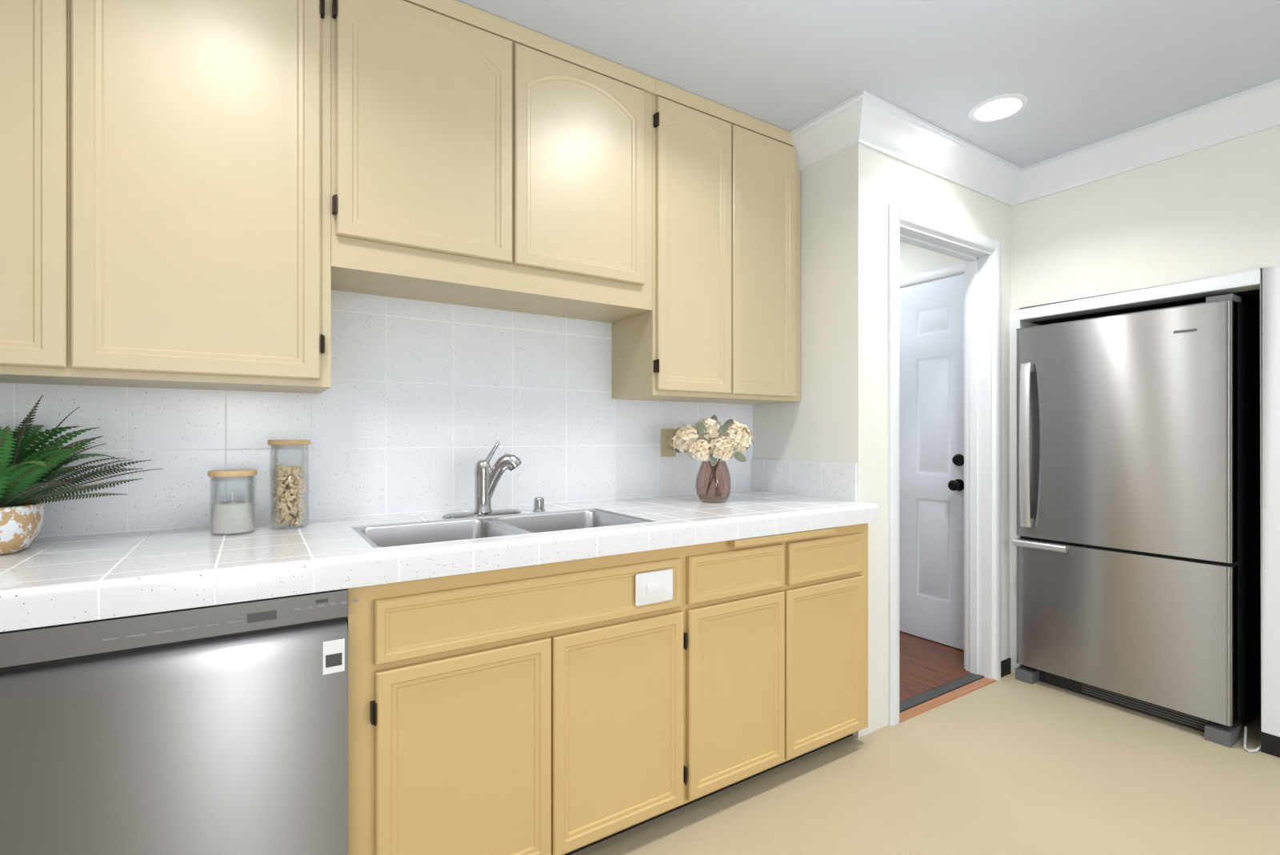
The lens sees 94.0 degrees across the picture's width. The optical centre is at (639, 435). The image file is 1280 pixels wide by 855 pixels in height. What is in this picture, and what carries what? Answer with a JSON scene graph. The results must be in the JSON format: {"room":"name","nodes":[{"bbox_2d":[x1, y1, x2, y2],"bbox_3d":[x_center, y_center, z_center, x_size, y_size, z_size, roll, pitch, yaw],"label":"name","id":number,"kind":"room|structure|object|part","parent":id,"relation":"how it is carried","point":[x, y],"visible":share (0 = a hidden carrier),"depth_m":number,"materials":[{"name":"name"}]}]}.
{"room":"kitchen","nodes":[
{"label":"kitchen","id":0,"kind":"room"},
{"bbox_2d":[456,0,1279,167],"bbox_3d":[0.395,-1.279,0.574,6.750,0.020,6.650,0,0,-33],"label":"ceiling","id":1,"kind":"structure","parent":0,"point":[1079,74],"depth_m":1.98,"materials":[{"name":"paint"}]},
{"bbox_2d":[968,92,1028,122],"bbox_3d":[1.384,-1.265,2.310,0.200,0.008,0.200,0,0,-33],"label":"recessed light","id":2,"kind":"object","parent":1,"relation":"in","point":[998,107],"visible":1,"depth_m":2.30,"materials":[{"name":"white plastic"}]},
{"bbox_2d":[752,143,1011,737],"bbox_3d":[1.224,-0.049,2.969,1.345,2.440,0.689,0,0,-33],"label":"wall","id":3,"kind":"structure","parent":0,"point":[838,411],"depth_m":2.42,"materials":[{"name":"paint"}]},
{"bbox_2d":[612,79,799,404],"bbox_3d":[0.292,-0.707,2.462,0.764,1.120,0.324,0,0,-33],"label":"upper cabinet","id":4,"kind":"object","parent":3,"relation":"attached to","point":[719,322],"visible":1,"depth_m":2.30,"materials":[{"name":"paint"}]},
{"bbox_2d":[751,458,857,502],"bbox_3d":[0.682,0.180,2.556,0.014,0.152,0.576,0,0,-33],"label":"tile","id":5,"kind":"structure","parent":3,"relation":"attached to","point":[830,480],"depth_m":2.51,"materials":[{"name":"white tile"}]},
{"bbox_2d":[790,106,846,171],"bbox_3d":[0.730,-1.201,2.413,0.090,0.134,0.291,0,0,-33],"label":"crown molding","id":6,"kind":"structure","parent":3,"relation":"attached to","point":[814,141],"depth_m":2.43,"materials":[{"name":"white wood"}]},
{"bbox_2d":[835,90,1023,205],"bbox_3d":[1.283,-1.201,2.544,1.161,0.134,0.090,0,0,-33],"label":"crown molding","id":7,"kind":"structure","parent":3,"relation":"attached to","point":[867,119],"depth_m":2.47,"materials":[{"name":"white wood"}]},
{"bbox_2d":[888,203,1000,725],"bbox_3d":[1.339,0.116,2.704,0.870,2.110,0.151,0,0,-33],"label":"door frame","id":8,"kind":"structure","parent":3,"relation":"attached to","point":[979,254],"depth_m":2.86,"materials":[{"name":"white wood"}]},
{"bbox_2d":[570,631,1279,854],"bbox_3d":[0.781,1.190,-0.022,6.750,0.063,5.230,0,0,-33],"label":"floor","id":9,"kind":"structure","parent":0,"point":[1010,764],"depth_m":1.96,"materials":[{"name":"plastic"}]},
{"bbox_2d":[0,588,358,854],"bbox_3d":[-1.043,0.750,1.394,0.614,0.843,0.666,0,0,-33],"label":"dishwasher","id":10,"kind":"object","parent":9,"relation":"on","point":[219,730],"visible":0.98,"depth_m":1.12,"materials":[{"name":"silver metal"}]},
{"bbox_2d":[346,544,695,854],"bbox_3d":[-0.418,0.749,1.802,0.911,0.844,0.660,0,0,-33],"label":"base cabinet","id":11,"kind":"object","parent":9,"relation":"on","point":[562,707],"depth_m":1.51,"materials":[{"name":"paint"}]},
{"bbox_2d":[0,440,878,631],"bbox_3d":[-0.734,0.232,1.586,3.454,0.430,0.666,0,0,-33],"label":"countertop","id":12,"kind":"structure","parent":11,"relation":"on","point":[54,582],"depth_m":1.43,"materials":[{"name":"tile"}]},
{"bbox_2d":[0,395,163,555],"bbox_3d":[-1.393,0.084,1.267,0.590,0.344,0.467,0,0,-33],"label":"potted plant","id":13,"kind":"object","parent":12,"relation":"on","point":[24,497],"visible":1,"depth_m":1.32,"materials":[{"name":"painted ceramic"},{"name":"green plant leaves"},{"name":"soil"}]},
{"bbox_2d":[208,469,257,535],"bbox_3d":[-1.074,0.173,1.576,0.108,0.164,0.108,0,0,-33],"label":"jar","id":14,"kind":"object","parent":12,"relation":"on","point":[231,517],"visible":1,"depth_m":1.54,"materials":[{"name":"clear glass"}]},
{"bbox_3d":[-1.074,0.104,1.576,0.108,0.026,0.108,0,0,-33],"label":"lid","id":15,"kind":"part","parent":14,"relation":"part of","materials":[{"name":"brown wood"}]},
{"bbox_2d":[267,440,310,529],"bbox_3d":[-0.979,0.133,1.668,0.104,0.244,0.104,0,0,-33],"label":"pasta jar","id":16,"kind":"object","parent":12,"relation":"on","point":[287,509],"visible":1,"depth_m":1.64,"materials":[{"name":"clear glass"}]},
{"bbox_3d":[-0.979,0.024,1.668,0.104,0.026,0.104,0,0,-33],"label":"lid","id":17,"kind":"part","parent":16,"relation":"part of","materials":[{"name":"brown wood"}]},
{"bbox_2d":[441,440,522,519],"bbox_3d":[-0.498,0.136,1.913,0.256,0.239,0.091,0,0,-33],"label":"faucet","id":18,"kind":"object","parent":12,"relation":"on","point":[486,478],"depth_m":1.91,"materials":[{"name":"silver metal"}]},
{"bbox_2d":[532,496,545,511],"bbox_3d":[-0.344,0.232,2.031,0.043,0.048,0.043,0,0,-33],"label":"air gap","id":19,"kind":"object","parent":12,"relation":"on","point":[538,502],"depth_m":2.02,"materials":[{"name":"silver metal"}]},
{"bbox_2d":[670,415,754,503],"bbox_3d":[0.281,0.086,2.321,0.285,0.340,0.251,0,0,-33],"label":"vase","id":20,"kind":"object","parent":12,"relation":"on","point":[712,439],"visible":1,"depth_m":2.28,"materials":[{"name":"clear glass"}]},
{"bbox_2d":[695,532,794,801],"bbox_3d":[0.141,0.749,2.164,0.419,0.844,0.660,0,0,-33],"label":"base cabinet","id":21,"kind":"object","parent":9,"relation":"on","point":[745,587],"depth_m":1.91,"materials":[{"name":"paint"}]},
{"bbox_2d":[794,523,867,759],"bbox_3d":[0.510,0.749,2.403,0.462,0.844,0.660,0,0,-33],"label":"base cabinet","id":22,"kind":"object","parent":9,"relation":"on","point":[831,564],"depth_m":2.14,"materials":[{"name":"paint"}]},
{"bbox_2d":[1012,293,1260,752],"bbox_3d":[2.320,0.318,2.719,0.807,1.706,0.822,0,0,-33],"label":"refrigerator","id":23,"kind":"object","parent":9,"relation":"on","point":[1138,523],"visible":1,"depth_m":2.46,"materials":[{"name":"silver metal"}]},
{"bbox_2d":[899,631,971,702],"bbox_3d":[0.905,1.165,3.599,0.995,0.012,1.925,0,0,-33],"label":"floor","id":24,"kind":"structure","parent":0,"point":[926,666],"depth_m":3.01,"materials":[{"name":"brown wood"}]},
{"bbox_2d":[899,241,1259,325],"bbox_3d":[1.887,-0.049,3.693,0.754,2.440,3.035,0,0,-33],"label":"wall","id":25,"kind":"structure","parent":0,"point":[914,259],"depth_m":3.27,"materials":[{"name":"paint"}]},
{"bbox_2d":[899,276,963,650],"bbox_3d":[1.547,0.146,3.478,0.106,2.013,0.746,0,0,-33],"label":"hall door","id":26,"kind":"structure","parent":25,"relation":"in","point":[931,462],"depth_m":3.36,"materials":[{"name":"white"}]},
{"bbox_2d":[899,262,963,290],"bbox_3d":[1.308,-0.055,3.893,0.101,2.427,1.869,0,0,-33],"label":"door frame","id":27,"kind":"structure","parent":25,"relation":"attached to","point":[940,274],"depth_m":3.30,"materials":[{"name":"white wood"}]},
{"bbox_2d":[1011,125,1279,666],"bbox_3d":[3.366,-0.049,1.301,0.772,2.440,4.441,0,0,-33],"label":"wall","id":28,"kind":"structure","parent":0,"point":[1212,210],"depth_m":2.48,"materials":[{"name":"paint"}]},
{"bbox_2d":[1000,657,1279,757],"bbox_3d":[2.990,1.133,1.063,0.118,0.075,4.431,0,0,-33],"label":"baseboard","id":29,"kind":"structure","parent":28,"relation":"attached to","point":[1270,744],"depth_m":2.20,"materials":[{"name":"black rubber"}]},
{"bbox_2d":[1008,78,1279,206],"bbox_3d":[2.979,-1.201,1.105,0.090,0.134,4.350,0,0,-33],"label":"crown molding","id":30,"kind":"structure","parent":28,"relation":"attached to","point":[1257,109],"depth_m":2.43,"materials":[{"name":"white wood"}]},
{"bbox_2d":[1009,265,1279,736],"bbox_3d":[2.081,0.275,2.565,0.012,1.793,0.941,0,0,-33],"label":"door frame","id":31,"kind":"structure","parent":28,"relation":"attached to","point":[1267,279],"depth_m":2.21,"materials":[{"name":"white wood"}]},
{"bbox_3d":[-1.473,-0.049,1.574,4.700,2.440,0.100,0,0,-33],"label":"wall","id":32,"kind":"structure","parent":0,"visible":0},
{"bbox_2d":[0,0,86,385],"bbox_3d":[-1.522,-0.698,1.289,0.482,1.138,0.322,0,0,-33],"label":"upper cabinet","id":33,"kind":"object","parent":32,"relation":"attached to","point":[38,38],"depth_m":1.27,"materials":[{"name":"paint"}]},
{"bbox_2d":[76,0,331,393],"bbox_3d":[-1.106,-0.698,1.558,0.508,1.138,0.322,0,0,-33],"label":"upper cabinet","id":34,"kind":"object","parent":32,"relation":"attached to","point":[165,194],"depth_m":1.43,"materials":[{"name":"paint"}]},
{"bbox_2d":[0,290,752,538],"bbox_3d":[-0.919,-0.146,1.868,3.450,0.805,0.008,0,0,-33],"label":"tile backsplash","id":35,"kind":"structure","parent":32,"relation":"attached to","point":[418,406],"depth_m":1.95,"materials":[{"name":"white tile"}]},
{"bbox_2d":[660,428,675,456],"bbox_3d":[0.122,0.030,2.532,0.074,0.118,0.008,0,0,-33],"label":"duplex electrical outlet","id":36,"kind":"object","parent":35,"relation":"attached to","point":[666,434],"visible":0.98,"depth_m":2.52,"materials":[{"name":"beige plastic"}]},
{"bbox_2d":[331,0,655,323],"bbox_3d":[-0.461,-0.859,1.975,1.027,0.817,0.324,0,0,-33],"label":"upper cabinet","id":37,"kind":"object","parent":32,"relation":"attached to","point":[480,158],"visible":1,"depth_m":1.81,"materials":[{"name":"paint"}]}
]}

